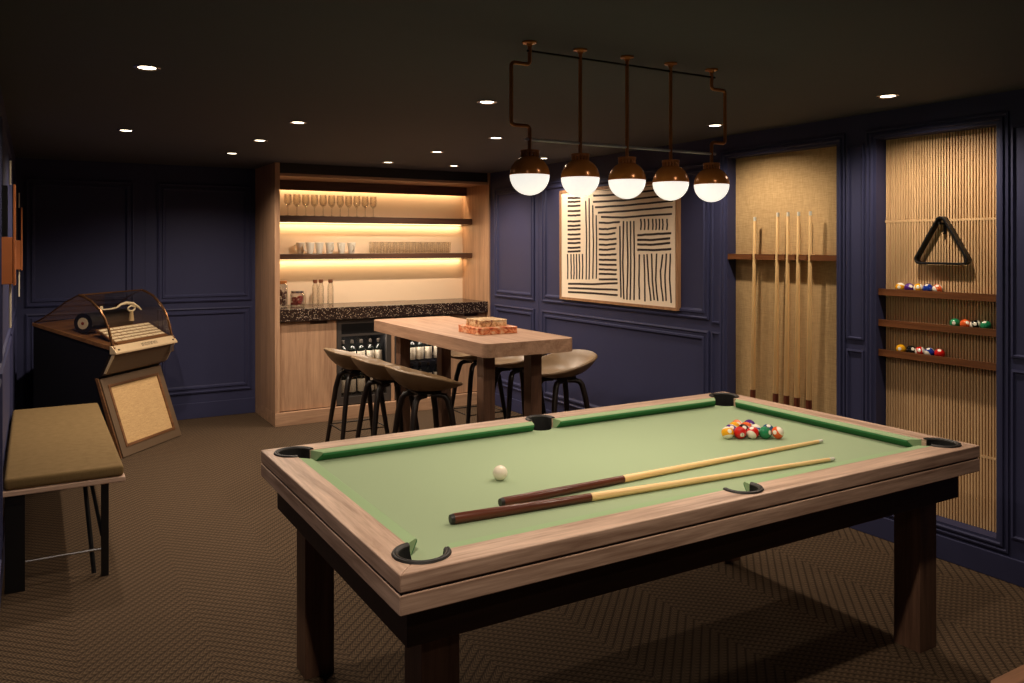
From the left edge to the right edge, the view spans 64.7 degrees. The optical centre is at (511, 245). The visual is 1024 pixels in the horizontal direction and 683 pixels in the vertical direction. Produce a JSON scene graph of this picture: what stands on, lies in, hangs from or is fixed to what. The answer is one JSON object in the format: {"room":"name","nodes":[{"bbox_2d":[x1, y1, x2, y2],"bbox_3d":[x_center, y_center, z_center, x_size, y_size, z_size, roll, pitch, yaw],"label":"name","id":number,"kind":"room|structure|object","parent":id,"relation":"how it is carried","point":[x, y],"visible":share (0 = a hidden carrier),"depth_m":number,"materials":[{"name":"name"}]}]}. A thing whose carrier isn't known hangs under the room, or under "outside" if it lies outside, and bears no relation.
{"room":"games hall","nodes":[
{"label":"games hall","id":0,"kind":"room"},
{"bbox_2d":[0,86,14,513],"bbox_3d":[-1.821,0.450,2.711,0.100,2.420,9.920,0,0,-31],"label":"wall","id":1,"kind":"structure","parent":0,"point":[6,375],"depth_m":4.87,"materials":[{"name":"blue paint"}]},
{"bbox_2d":[0,531,4,604],"bbox_3d":[-1.796,1.585,2.772,0.004,0.150,9.800,0,0,-31],"label":"baseboard","id":2,"kind":"structure","parent":1,"relation":"attached to","point":[3,549],"depth_m":3.97,"materials":[{"name":"blue paint"}]},
{"bbox_2d":[0,111,16,570],"bbox_3d":[-1.793,0.415,2.773,0.012,2.010,9.600,0,0,-31],"label":"trim","id":3,"kind":"structure","parent":1,"relation":"attached to","point":[2,129],"depth_m":3.77,"materials":[{"name":"blue paint"}]},
{"bbox_2d":[2,161,15,327],"bbox_3d":[-2.382,-0.005,3.819,0.062,0.790,0.120,0,0,-31],"label":"wall sconce","id":4,"kind":"object","parent":1,"relation":"attached to","point":[8,243],"visible":0.84,"depth_m":3.78,"materials":[{"name":"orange metal"}]},
{"bbox_2d":[16,193,22,296],"bbox_3d":[-3.758,-0.005,6.142,0.062,0.790,0.120,0,0,-31],"label":"wall sconce","id":5,"kind":"object","parent":1,"relation":"attached to","point":[19,243],"visible":0.82,"depth_m":6.10,"materials":[{"name":"orange metal"}]},
{"bbox_2d":[15,158,430,409],"bbox_3d":[-2.423,0.450,8.177,4.635,2.420,0.100,0,0,-31],"label":"wall","id":6,"kind":"structure","parent":0,"point":[80,232],"depth_m":7.57,"materials":[{"name":"blue paint"}]},
{"bbox_2d":[25,164,251,408],"bbox_3d":[-3.410,0.380,7.523,1.920,2.280,0.018,0,0,-31],"label":"trim","id":7,"kind":"structure","parent":6,"relation":"attached to","point":[30,183],"depth_m":7.57,"materials":[{"name":"blue paint"}]},
{"bbox_2d":[173,397,254,419],"bbox_3d":[-3.428,1.585,7.515,2.032,0.150,0.014,0,0,-31],"label":"baseboard","id":8,"kind":"structure","parent":6,"relation":"attached to","point":[243,405],"depth_m":7.83,"materials":[{"name":"blue paint"}]},
{"bbox_2d":[0,0,1023,172],"bbox_3d":[0.148,-0.800,3.935,4.735,0.080,10.020,0,0,-31],"label":"ceiling","id":9,"kind":"structure","parent":0,"point":[372,82],"depth_m":3.51,"materials":[{"name":"grey paint"}]},
{"bbox_2d":[133,64,160,70],"bbox_3d":[-1.555,-0.756,3.441,0.108,0.006,0.108,0,0,-31],"label":"recessed light","id":10,"kind":"object","parent":9,"relation":"in","point":[144,67],"visible":1,"depth_m":3.44,"materials":[{"name":"metal"}]},
{"bbox_2d":[477,100,496,103],"bbox_3d":[-0.132,-0.756,4.266,0.108,0.006,0.108,0,0,-31],"label":"recessed light","id":11,"kind":"object","parent":9,"relation":"in","point":[479,101],"visible":1,"depth_m":4.26,"materials":[{"name":"metal"}]},
{"bbox_2d":[509,40,729,201],"bbox_3d":[0.463,-0.473,3.250,1.098,0.574,0.151,0,0,-31],"label":"pendant light","id":12,"kind":"object","parent":9,"relation":"hanging from","point":[529,174],"visible":1,"depth_m":3.19,"materials":[{"name":"gold metal"}]},
{"bbox_2d":[877,94,899,98],"bbox_3d":[1.906,-0.756,4.095,0.108,0.006,0.108,0,0,-31],"label":"recessed light","id":13,"kind":"object","parent":9,"relation":"in","point":[883,96],"visible":1,"depth_m":4.09,"materials":[{"name":"metal"}]},
{"bbox_2d":[0,393,1023,682],"bbox_3d":[0.148,1.700,3.935,4.735,0.080,10.020,0,0,-31],"label":"floor","id":14,"kind":"structure","parent":0,"point":[200,586],"depth_m":3.62,"materials":[{"name":"carpet"}]},
{"bbox_2d":[3,403,124,594],"bbox_3d":[-2.667,1.385,4.770,0.528,0.550,1.913,0,0,-31],"label":"bench","id":15,"kind":"object","parent":14,"relation":"on","point":[54,448],"visible":0.96,"depth_m":4.09,"materials":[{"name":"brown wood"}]},
{"bbox_2d":[4,403,123,489],"bbox_3d":[-2.667,1.138,4.770,0.516,0.056,1.901,0,0,-31],"label":"cushion","id":16,"kind":"object","parent":15,"relation":"on","point":[68,446],"depth_m":4.37,"materials":[{"name":"fabric"}]},
{"bbox_2d":[32,289,180,458],"bbox_3d":[-3.352,1.021,6.748,0.810,1.278,0.800,0,0,11],"label":"jukebox","id":17,"kind":"object","parent":14,"relation":"on","point":[103,358],"visible":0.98,"depth_m":6.46,"materials":[{"name":"black paint"}]},
{"bbox_2d":[108,373,175,446],"bbox_3d":[-3.063,1.349,6.693,0.187,0.490,0.644,0,0,11],"label":"grille","id":18,"kind":"object","parent":17,"relation":"attached to","point":[141,412],"depth_m":6.66,"materials":[{"name":"beige fabric"}]},
{"bbox_2d":[324,348,388,441],"bbox_3d":[-1.200,1.223,6.263,0.494,0.875,0.522,0,0,-31],"label":"bar stool","id":19,"kind":"object","parent":14,"relation":"on","point":[342,358],"visible":0.54,"depth_m":6.20,"materials":[{"name":"black metal"}]},
{"bbox_2d":[255,162,489,426],"bbox_3d":[-1.392,0.450,8.273,2.241,2.420,0.785,0,0,-31],"label":"surround","id":20,"kind":"object","parent":14,"relation":"on","point":[398,193],"visible":0.77,"depth_m":8.30,"materials":[{"name":"brown wood"}]},
{"bbox_2d":[280,320,335,411],"bbox_3d":[-2.047,1.123,7.807,0.548,0.832,0.539,0,0,-31],"label":"base cabinet","id":21,"kind":"object","parent":20,"relation":"in","point":[307,374],"visible":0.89,"depth_m":7.57,"materials":[{"name":"brown wood"}]},
{"bbox_2d":[280,298,487,321],"bbox_3d":[-1.338,0.647,8.206,2.174,0.115,0.584,0,0,-31],"label":"countertop","id":22,"kind":"structure","parent":21,"relation":"on","point":[353,310],"depth_m":7.96,"materials":[{"name":"stone"}]},
{"bbox_2d":[280,281,286,305],"bbox_3d":[-2.224,0.464,7.748,0.140,0.249,0.140,0,0,-31],"label":"storage jar","id":23,"kind":"object","parent":22,"relation":"on","point":[282,294],"visible":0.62,"depth_m":7.72,"materials":[{"name":"clear glass"}]},
{"bbox_2d":[291,291,304,305],"bbox_3d":[-2.071,0.514,7.793,0.136,0.149,0.136,0,0,-31],"label":"storage jar","id":24,"kind":"object","parent":22,"relation":"on","point":[295,301],"visible":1,"depth_m":7.76,"materials":[{"name":"clear glass"}]},
{"bbox_2d":[336,317,390,405],"bbox_3d":[-1.569,1.124,8.085,0.553,0.828,0.527,0,0,-31],"label":"fridge","id":25,"kind":"object","parent":20,"relation":"in","point":[347,330],"visible":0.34,"depth_m":7.90,"materials":[{"name":"metal"}]},
{"bbox_2d":[341,369,345,394],"bbox_3d":[-1.647,1.322,7.858,0.076,0.257,0.074,0,0,-31],"label":"wine bottle","id":26,"kind":"object","parent":25,"relation":"in","point":[343,378],"visible":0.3,"depth_m":7.82,"materials":[{"name":"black glass"}]},
{"bbox_2d":[348,340,355,352],"bbox_3d":[-1.566,1.052,7.906,0.076,0.257,0.074,0,0,-31],"label":"wine bottle","id":27,"kind":"object","parent":25,"relation":"in","point":[351,348],"visible":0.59,"depth_m":7.89,"materials":[{"name":"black glass"}]},
{"bbox_2d":[349,377,355,393],"bbox_3d":[-1.566,1.322,7.906,0.076,0.257,0.074,0,0,-31],"label":"wine bottle","id":28,"kind":"object","parent":25,"relation":"in","point":[353,381],"visible":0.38,"depth_m":7.88,"materials":[{"name":"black glass"}]},
{"bbox_2d":[357,373,364,392],"bbox_3d":[-1.485,1.322,7.954,0.076,0.257,0.074,0,0,-31],"label":"wine bottle","id":29,"kind":"object","parent":25,"relation":"in","point":[360,379],"visible":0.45,"depth_m":7.92,"materials":[{"name":"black glass"}]},
{"bbox_2d":[357,339,364,354],"bbox_3d":[-1.485,1.052,7.954,0.076,0.257,0.074,0,0,-31],"label":"wine bottle","id":30,"kind":"object","parent":25,"relation":"in","point":[361,350],"visible":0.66,"depth_m":7.93,"materials":[{"name":"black glass"}]},
{"bbox_2d":[341,386,385,396],"bbox_3d":[-1.548,1.456,8.049,0.499,0.009,0.332,0,0,-31],"label":"shelf","id":31,"kind":"object","parent":25,"relation":"attached to","point":[384,389],"depth_m":8.02,"materials":[{"name":"metal"}]},
{"bbox_2d":[366,339,373,357],"bbox_3d":[-1.404,1.052,8.002,0.076,0.257,0.074,0,0,-31],"label":"wine bottle","id":32,"kind":"object","parent":25,"relation":"in","point":[370,349],"visible":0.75,"depth_m":7.98,"materials":[{"name":"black glass"}]},
{"bbox_2d":[375,338,381,359],"bbox_3d":[-1.331,1.052,8.045,0.076,0.257,0.074,0,0,-31],"label":"wine bottle","id":33,"kind":"object","parent":25,"relation":"in","point":[378,348],"visible":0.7,"depth_m":8.02,"materials":[{"name":"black glass"}]},
{"bbox_2d":[280,215,471,224],"bbox_3d":[-1.428,-0.255,8.356,2.174,0.066,0.234,0,0,-31],"label":"wall shelf","id":34,"kind":"object","parent":20,"relation":"attached to","point":[283,218],"visible":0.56,"depth_m":8.26,"materials":[{"name":"brown wood"}]},
{"bbox_2d":[280,253,471,259],"bbox_3d":[-1.428,0.113,8.356,2.174,0.058,0.234,0,0,-31],"label":"wall shelf","id":35,"kind":"object","parent":20,"relation":"attached to","point":[357,255],"visible":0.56,"depth_m":8.26,"materials":[{"name":"brown wood"}]},
{"bbox_2d":[294,242,304,253],"bbox_3d":[-2.101,0.026,7.997,0.103,0.112,0.088,0,0,-24],"label":"mug","id":36,"kind":"object","parent":35,"relation":"on","point":[300,250],"visible":0.98,"depth_m":7.97,"materials":[{"name":"white ceramic"}]},
{"bbox_2d":[303,242,314,253],"bbox_3d":[-1.996,0.026,7.958,0.103,0.112,0.088,0,0,5],"label":"mug","id":37,"kind":"object","parent":35,"relation":"on","point":[309,245],"visible":1,"depth_m":7.93,"materials":[{"name":"white ceramic"}]},
{"bbox_2d":[315,242,323,253],"bbox_3d":[-1.908,0.026,8.021,0.088,0.112,0.103,0,0,26],"label":"mug","id":38,"kind":"object","parent":35,"relation":"on","point":[319,245],"visible":1,"depth_m":7.99,"materials":[{"name":"white ceramic"}]},
{"bbox_2d":[325,242,333,253],"bbox_3d":[-1.813,0.026,8.057,0.103,0.112,0.088,0,0,2],"label":"mug","id":39,"kind":"object","parent":35,"relation":"on","point":[329,245],"visible":1,"depth_m":8.03,"materials":[{"name":"white ceramic"}]},
{"bbox_2d":[337,242,345,253],"bbox_3d":[-1.714,0.026,8.123,0.088,0.112,0.103,0,0,-30],"label":"mug","id":40,"kind":"object","parent":35,"relation":"on","point":[341,245],"visible":1,"depth_m":8.10,"materials":[{"name":"white ceramic"}]},
{"bbox_2d":[347,242,355,253],"bbox_3d":[-1.617,0.026,8.171,0.103,0.112,0.088,0,0,20],"label":"mug","id":41,"kind":"object","parent":35,"relation":"on","point":[351,245],"visible":1,"depth_m":8.14,"materials":[{"name":"white ceramic"}]},
{"bbox_2d":[391,317,393,400],"bbox_3d":[-1.318,1.123,8.239,0.033,0.832,0.539,0,0,-31],"label":"divider panel","id":42,"kind":"object","parent":20,"relation":"attached to","point":[392,336],"visible":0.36,"depth_m":8.01,"materials":[{"name":"brown wood"}]},
{"bbox_2d":[394,314,448,399],"bbox_3d":[-1.040,1.124,8.399,0.604,0.828,0.527,0,0,-31],"label":"fridge","id":43,"kind":"object","parent":20,"relation":"in","point":[424,362],"visible":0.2,"depth_m":8.33,"materials":[{"name":"metal"}]},
{"bbox_2d":[410,340,414,361],"bbox_3d":[-1.021,1.052,8.228,0.076,0.257,0.074,0,0,-31],"label":"wine bottle","id":44,"kind":"object","parent":43,"relation":"in","point":[412,344],"visible":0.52,"depth_m":8.20,"materials":[{"name":"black glass"}]},
{"bbox_2d":[416,342,423,360],"bbox_3d":[-0.944,1.052,8.274,0.076,0.257,0.074,0,0,-31],"label":"wine bottle","id":45,"kind":"object","parent":43,"relation":"in","point":[419,347],"visible":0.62,"depth_m":8.24,"materials":[{"name":"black glass"}]},
{"bbox_2d":[410,356,436,362],"bbox_3d":[-1.018,1.185,8.363,0.550,0.009,0.332,0,0,-31],"label":"shelf","id":46,"kind":"object","parent":43,"relation":"attached to","point":[424,360],"depth_m":8.30,"materials":[{"name":"metal"}]},
{"bbox_2d":[425,344,431,359],"bbox_3d":[-0.862,1.052,8.323,0.076,0.257,0.074,0,0,-31],"label":"wine bottle","id":47,"kind":"object","parent":43,"relation":"in","point":[428,348],"visible":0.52,"depth_m":8.29,"materials":[{"name":"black glass"}]},
{"bbox_2d":[449,312,485,393],"bbox_3d":[-0.597,1.123,8.666,0.427,0.832,0.539,0,0,-31],"label":"base cabinet","id":48,"kind":"object","parent":20,"relation":"in","point":[464,373],"visible":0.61,"depth_m":8.41,"materials":[{"name":"brown wood"}]},
{"bbox_2d":[351,356,419,437],"bbox_3d":[-0.895,1.223,5.798,0.494,0.875,0.522,0,0,-31],"label":"bar stool","id":49,"kind":"object","parent":14,"relation":"on","point":[375,369],"visible":0.62,"depth_m":5.71,"materials":[{"name":"black metal"}]},
{"bbox_2d":[384,365,462,432],"bbox_3d":[-0.584,1.223,5.361,0.494,0.875,0.522,0,0,-31],"label":"bar stool","id":50,"kind":"object","parent":14,"relation":"on","point":[421,384],"visible":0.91,"depth_m":5.25,"materials":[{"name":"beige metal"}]},
{"bbox_2d":[374,316,571,431],"bbox_3d":[-0.366,1.135,5.984,0.680,1.050,1.930,0,0,-31],"label":"bar table","id":51,"kind":"object","parent":14,"relation":"on","point":[442,332],"visible":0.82,"depth_m":5.45,"materials":[{"name":"brown wood"}]},
{"bbox_2d":[458,324,516,334],"bbox_3d":[-0.172,0.586,5.675,0.307,0.048,0.302,0,0,-31],"label":"decorative box","id":52,"kind":"object","parent":51,"relation":"on","point":[464,328],"visible":0.82,"depth_m":5.56,"materials":[{"name":"orange stone"}]},
{"bbox_2d":[466,317,506,326],"bbox_3d":[-0.181,0.538,5.681,0.212,0.046,0.212,0,0,-31],"label":"decorative box","id":53,"kind":"object","parent":52,"relation":"on","point":[481,321],"visible":1,"depth_m":5.61,"materials":[{"name":"beige stone"}]},
{"bbox_2d":[451,350,505,423],"bbox_3d":[-0.285,1.223,6.840,0.494,0.875,0.522,0,0,-31],"label":"bar stool","id":54,"kind":"object","parent":14,"relation":"on","point":[465,358],"visible":0.41,"depth_m":6.77,"materials":[{"name":"black metal"}]},
{"bbox_2d":[495,354,546,418],"bbox_3d":[0.041,1.223,6.417,0.494,0.875,0.522,0,0,-31],"label":"bar stool","id":55,"kind":"object","parent":14,"relation":"on","point":[514,363],"visible":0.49,"depth_m":6.35,"materials":[{"name":"black metal"}]},
{"bbox_2d":[542,349,597,412],"bbox_3d":[0.361,1.223,5.944,0.494,0.875,0.522,0,0,-31],"label":"bar stool","id":56,"kind":"object","parent":14,"relation":"on","point":[563,367],"visible":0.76,"depth_m":6.00,"materials":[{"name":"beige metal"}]},
{"bbox_2d":[261,392,979,682],"bbox_3d":[0.454,1.235,3.262,2.544,0.850,1.424,0,0,-31],"label":"pool table","id":57,"kind":"object","parent":14,"relation":"on","point":[374,511],"visible":1,"depth_m":2.88,"materials":[{"name":"green fabric"}]},
{"bbox_2d":[300,458,416,553],"bbox_3d":[-0.535,0.839,2.676,0.045,0.039,1.045,0,0,-31],"label":"cushion","id":58,"kind":"object","parent":57,"relation":"on","point":[370,511],"depth_m":2.54,"materials":[{"name":"green fabric"}]},
{"bbox_2d":[311,421,533,460],"bbox_3d":[-0.345,0.839,3.473,1.041,0.039,0.045,0,0,-31],"label":"cushion","id":59,"kind":"object","parent":57,"relation":"on","point":[357,450],"depth_m":3.44,"materials":[{"name":"green fabric"}]},
{"bbox_2d":[493,465,507,479],"bbox_3d":[-0.043,0.832,2.957,0.054,0.054,0.054,0,0,-31],"label":"ball","id":60,"kind":"object","parent":57,"relation":"on","point":[500,472],"visible":1,"depth_m":2.94,"materials":[{"name":"white plastic"}]},
{"bbox_2d":[448,488,721,547],"bbox_3d":[0.256,0.839,2.459,1.041,0.039,0.045,0,0,-31],"label":"cushion","id":61,"kind":"object","parent":57,"relation":"on","point":[513,533],"depth_m":2.42,"materials":[{"name":"green fabric"}]},
{"bbox_2d":[553,398,714,426],"bbox_3d":[0.653,0.839,4.065,1.041,0.039,0.045,0,0,-31],"label":"cushion","id":62,"kind":"object","parent":57,"relation":"on","point":[697,404],"depth_m":4.03,"materials":[{"name":"green fabric"}]},
{"bbox_2d":[448,457,834,523],"bbox_3d":[0.547,0.848,2.854,1.648,0.032,0.033,0,0,-27],"label":"pool cue","id":63,"kind":"object","parent":57,"relation":"on","point":[480,514],"visible":1,"depth_m":2.71,"materials":[{"name":"beige wood"}]},
{"bbox_2d":[498,439,822,505],"bbox_3d":[0.656,0.848,3.084,1.640,0.031,0.032,0,0,-32],"label":"pool cue","id":64,"kind":"object","parent":57,"relation":"on","point":[563,490],"visible":0.95,"depth_m":2.92,"materials":[{"name":"beige wood"}]},
{"bbox_2d":[721,426,733,438],"bbox_3d":[0.958,0.832,3.590,0.054,0.054,0.054,0,0,-1],"label":"ball","id":65,"kind":"object","parent":57,"relation":"on","point":[727,432],"visible":1,"depth_m":3.57,"materials":[{"name":"yellow plastic"}]},
{"bbox_2d":[734,426,745,438],"bbox_3d":[1.014,0.832,3.590,0.054,0.054,0.055,0,0,-5],"label":"ball","id":66,"kind":"object","parent":57,"relation":"on","point":[739,432],"visible":1,"depth_m":3.57,"materials":[{"name":"red plastic"}]},
{"bbox_2d":[746,426,758,438],"bbox_3d":[1.069,0.832,3.590,0.054,0.054,0.054,0,0,-5],"label":"ball","id":67,"kind":"object","parent":57,"relation":"on","point":[752,432],"visible":1,"depth_m":3.57,"materials":[{"name":"plastic"}]},
{"bbox_2d":[759,426,770,438],"bbox_3d":[1.125,0.832,3.590,0.054,0.054,0.054,0,0,2],"label":"ball","id":68,"kind":"object","parent":57,"relation":"on","point":[764,432],"visible":1,"depth_m":3.57,"materials":[{"name":"green plastic"}]},
{"bbox_2d":[771,426,783,438],"bbox_3d":[1.180,0.832,3.590,0.054,0.054,0.054,0,0,3],"label":"ball","id":69,"kind":"object","parent":57,"relation":"on","point":[777,432],"visible":1,"depth_m":3.57,"materials":[{"name":"orange plastic"}]},
{"bbox_2d":[735,399,921,445],"bbox_3d":[1.443,0.839,3.848,0.045,0.039,1.045,0,0,-31],"label":"cushion","id":70,"kind":"object","parent":57,"relation":"on","point":[881,436],"depth_m":3.77,"materials":[{"name":"green fabric"}]},
{"bbox_2d":[744,446,928,490],"bbox_3d":[1.254,0.839,3.050,1.041,0.039,0.045,0,0,-31],"label":"cushion","id":71,"kind":"object","parent":57,"relation":"on","point":[748,485],"depth_m":2.98,"materials":[{"name":"green fabric"}]},
{"bbox_2d":[991,665,1023,682],"bbox_3d":[2.058,1.460,2.240,1.075,0.400,0.856,0,0,-31],"label":"coffee table","id":72,"kind":"object","parent":14,"relation":"on","point":[1016,675],"visible":1,"depth_m":2.35,"materials":[{"name":"brown wood"}]},
{"bbox_2d":[476,89,1023,561],"bbox_3d":[1.970,0.450,5.014,0.220,2.420,9.820,0,0,-31],"label":"wall","id":73,"kind":"structure","parent":0,"point":[630,366],"depth_m":5.63,"materials":[{"name":"blue paint"}]},
{"bbox_2d":[494,162,709,409],"bbox_3d":[2.069,0.380,4.613,0.018,2.280,8.830,0,0,-31],"label":"trim","id":74,"kind":"structure","parent":73,"relation":"attached to","point":[704,313],"depth_m":7.20,"materials":[{"name":"blue paint"}]},
{"bbox_2d":[559,181,680,310],"bbox_3d":[0.843,-0.004,6.665,0.034,0.981,1.560,0,0,-31],"label":"framed picture","id":75,"kind":"object","parent":73,"relation":"attached to","point":[613,249],"visible":0.96,"depth_m":6.59,"materials":[{"name":"beige paper"}]},
{"bbox_2d":[495,393,1023,587],"bbox_3d":[2.070,1.597,4.614,0.014,0.125,9.030,0,0,-31],"label":"baseboard","id":76,"kind":"structure","parent":73,"relation":"attached to","point":[999,566],"depth_m":4.17,"materials":[{"name":"blue paint"}]},
{"bbox_2d":[736,146,835,414],"bbox_3d":[1.805,0.429,5.273,0.037,2.070,0.884,0,0,-31],"label":"fabric panel","id":77,"kind":"object","parent":73,"relation":"attached to","point":[804,181],"visible":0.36,"depth_m":5.26,"materials":[{"name":"beige fabric"}]},
{"bbox_2d":[728,254,835,260],"bbox_3d":[1.754,0.076,5.243,0.080,0.042,0.882,0,0,-31],"label":"cue rack","id":78,"kind":"object","parent":77,"relation":"attached to","point":[791,257],"visible":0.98,"depth_m":5.19,"materials":[{"name":"brown wood"}]},
{"bbox_2d":[711,111,1023,553],"bbox_3d":[1.971,0.429,4.785,0.012,2.182,2.185,0,0,-31],"label":"trim","id":79,"kind":"structure","parent":73,"relation":"attached to","point":[868,137],"depth_m":4.64,"materials":[{"name":"blue paint"}]},
{"bbox_2d":[885,127,995,531],"bbox_3d":[2.336,0.429,4.376,0.038,2.070,0.668,0,0,-31],"label":"slatted panel","id":80,"kind":"object","parent":73,"relation":"attached to","point":[951,175],"visible":0.54,"depth_m":4.33,"materials":[{"name":"brown wood"}]},
{"bbox_2d":[878,349,995,370],"bbox_3d":[2.292,0.611,4.350,0.062,0.038,0.666,0,0,-31],"label":"shelf","id":81,"kind":"object","parent":80,"relation":"attached to","point":[881,352],"visible":0.8,"depth_m":4.31,"materials":[{"name":"brown wood"}]},
{"bbox_2d":[896,344,905,351],"bbox_3d":[2.185,0.582,4.537,0.052,0.052,0.051,0,0,-10],"label":"ball","id":82,"kind":"object","parent":81,"relation":"on","point":[900,347],"visible":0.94,"depth_m":4.52,"materials":[{"name":"yellow plastic"}]},
{"bbox_2d":[906,345,915,352],"bbox_3d":[2.216,0.582,4.486,0.051,0.052,0.052,0,0,25],"label":"ball","id":83,"kind":"object","parent":81,"relation":"on","point":[911,349],"visible":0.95,"depth_m":4.47,"materials":[{"name":"black plastic"}]},
{"bbox_2d":[915,346,924,353],"bbox_3d":[2.243,0.582,4.440,0.052,0.052,0.051,0,0,14],"label":"ball","id":84,"kind":"object","parent":81,"relation":"on","point":[919,350],"visible":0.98,"depth_m":4.42,"materials":[{"name":"red plastic"}]},
{"bbox_2d":[924,348,933,355],"bbox_3d":[2.271,0.582,4.393,0.052,0.052,0.051,0,0,-17],"label":"ball","id":85,"kind":"object","parent":81,"relation":"on","point":[928,351],"visible":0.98,"depth_m":4.38,"materials":[{"name":"blue plastic"}]},
{"bbox_2d":[934,349,944,356],"bbox_3d":[2.299,0.582,4.345,0.052,0.052,0.051,0,0,-26],"label":"ball","id":86,"kind":"object","parent":81,"relation":"on","point":[938,352],"visible":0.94,"depth_m":4.33,"materials":[{"name":"red plastic"}]},
{"bbox_2d":[878,319,995,336],"bbox_3d":[2.292,0.441,4.350,0.062,0.038,0.666,0,0,-31],"label":"shelf","id":87,"kind":"object","parent":80,"relation":"attached to","point":[888,323],"visible":0.85,"depth_m":4.31,"materials":[{"name":"brown wood"}]},
{"bbox_2d":[949,318,959,325],"bbox_3d":[2.343,0.412,4.272,0.052,0.052,0.051,0,0,-10],"label":"ball","id":88,"kind":"object","parent":87,"relation":"on","point":[954,322],"visible":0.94,"depth_m":4.25,"materials":[{"name":"green plastic"}]},
{"bbox_2d":[960,319,969,326],"bbox_3d":[2.370,0.412,4.224,0.051,0.052,0.052,0,0,25],"label":"ball","id":89,"kind":"object","parent":87,"relation":"on","point":[965,323],"visible":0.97,"depth_m":4.21,"materials":[{"name":"orange plastic"}]},
{"bbox_2d":[970,320,980,327],"bbox_3d":[2.398,0.412,4.179,0.052,0.052,0.051,0,0,14],"label":"ball","id":90,"kind":"object","parent":87,"relation":"on","point":[975,323],"visible":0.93,"depth_m":4.16,"materials":[{"name":"plastic"}]},
{"bbox_2d":[980,321,991,328],"bbox_3d":[2.425,0.412,4.133,0.052,0.052,0.051,0,0,-17],"label":"ball","id":91,"kind":"object","parent":87,"relation":"on","point":[985,324],"visible":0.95,"depth_m":4.12,"materials":[{"name":"green plastic"}]},
{"bbox_2d":[878,288,995,301],"bbox_3d":[2.292,0.265,4.350,0.062,0.038,0.666,0,0,-31],"label":"shelf","id":92,"kind":"object","parent":80,"relation":"attached to","point":[888,292],"visible":0.83,"depth_m":4.31,"materials":[{"name":"brown wood"}]},
{"bbox_2d":[904,283,913,289],"bbox_3d":[2.210,0.236,4.495,0.051,0.052,0.052,0,0,25],"label":"ball","id":93,"kind":"object","parent":92,"relation":"on","point":[908,286],"visible":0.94,"depth_m":4.48,"materials":[{"name":"purple plastic"}]},
{"bbox_2d":[913,283,922,290],"bbox_3d":[2.238,0.236,4.448,0.052,0.052,0.051,0,0,14],"label":"ball","id":94,"kind":"object","parent":92,"relation":"on","point":[918,286],"visible":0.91,"depth_m":4.43,"materials":[{"name":"yellow plastic"}]},
{"bbox_2d":[923,284,932,290],"bbox_3d":[2.266,0.236,4.401,0.052,0.052,0.051,0,0,-17],"label":"ball","id":95,"kind":"object","parent":92,"relation":"on","point":[927,287],"visible":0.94,"depth_m":4.38,"materials":[{"name":"blue plastic"}]},
{"bbox_2d":[932,284,942,291],"bbox_3d":[2.294,0.236,4.354,0.052,0.052,0.051,0,0,-26],"label":"ball","id":96,"kind":"object","parent":92,"relation":"on","point":[937,287],"visible":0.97,"depth_m":4.33,"materials":[{"name":"orange plastic"}]},
{"bbox_2d":[938,222,945,233],"bbox_3d":[2.305,-0.093,4.332,0.059,0.066,0.016,0,0,-31],"label":"peg","id":97,"kind":"object","parent":80,"relation":"attached to","point":[942,223],"visible":0.8,"depth_m":4.34,"materials":[{"name":"black metal"}]},
{"bbox_2d":[914,216,971,264],"bbox_3d":[2.307,-0.026,4.332,0.041,0.259,0.295,0,0,-31],"label":"rack","id":98,"kind":"object","parent":97,"relation":"hanging from","point":[946,220],"visible":1,"depth_m":4.31,"materials":[{"name":"black wood"}]},
{"bbox_3d":[1.755,1.304,5.243,0.079,0.032,0.882,0,0,-31],"label":"ledge","id":99,"kind":"object","parent":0,"visible":0},
{"bbox_2d":[750,217,755,397],"bbox_3d":[1.623,0.548,5.427,0.041,1.478,0.040,0,2,-4],"label":"pool cue","id":100,"kind":"object","parent":99,"relation":"on","point":[753,315],"visible":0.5,"depth_m":5.42,"materials":[{"name":"beige wood"}]},
{"bbox_2d":[773,213,778,402],"bbox_3d":[1.722,0.537,5.260,0.041,1.500,0.040,0,2,-4],"label":"pool cue","id":101,"kind":"object","parent":99,"relation":"on","point":[776,304],"visible":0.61,"depth_m":5.25,"materials":[{"name":"beige wood"}]},
{"bbox_2d":[783,212,789,404],"bbox_3d":[1.766,0.537,5.186,0.041,1.500,0.040,0,1,1],"label":"pool cue","id":102,"kind":"object","parent":99,"relation":"on","point":[786,399],"visible":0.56,"depth_m":5.17,"materials":[{"name":"beige wood"}]},
{"bbox_2d":[794,212,799,407],"bbox_3d":[1.808,0.537,5.115,0.041,1.500,0.040,0,1,0],"label":"pool cue","id":103,"kind":"object","parent":99,"relation":"on","point":[797,305],"visible":0.61,"depth_m":5.10,"materials":[{"name":"beige wood"}]},
{"bbox_2d":[806,211,811,409],"bbox_3d":[1.854,0.537,5.036,0.041,1.500,0.040,0,1,1],"label":"pool cue","id":104,"kind":"object","parent":99,"relation":"on","point":[809,295],"visible":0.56,"depth_m":5.02,"materials":[{"name":"beige wood"}]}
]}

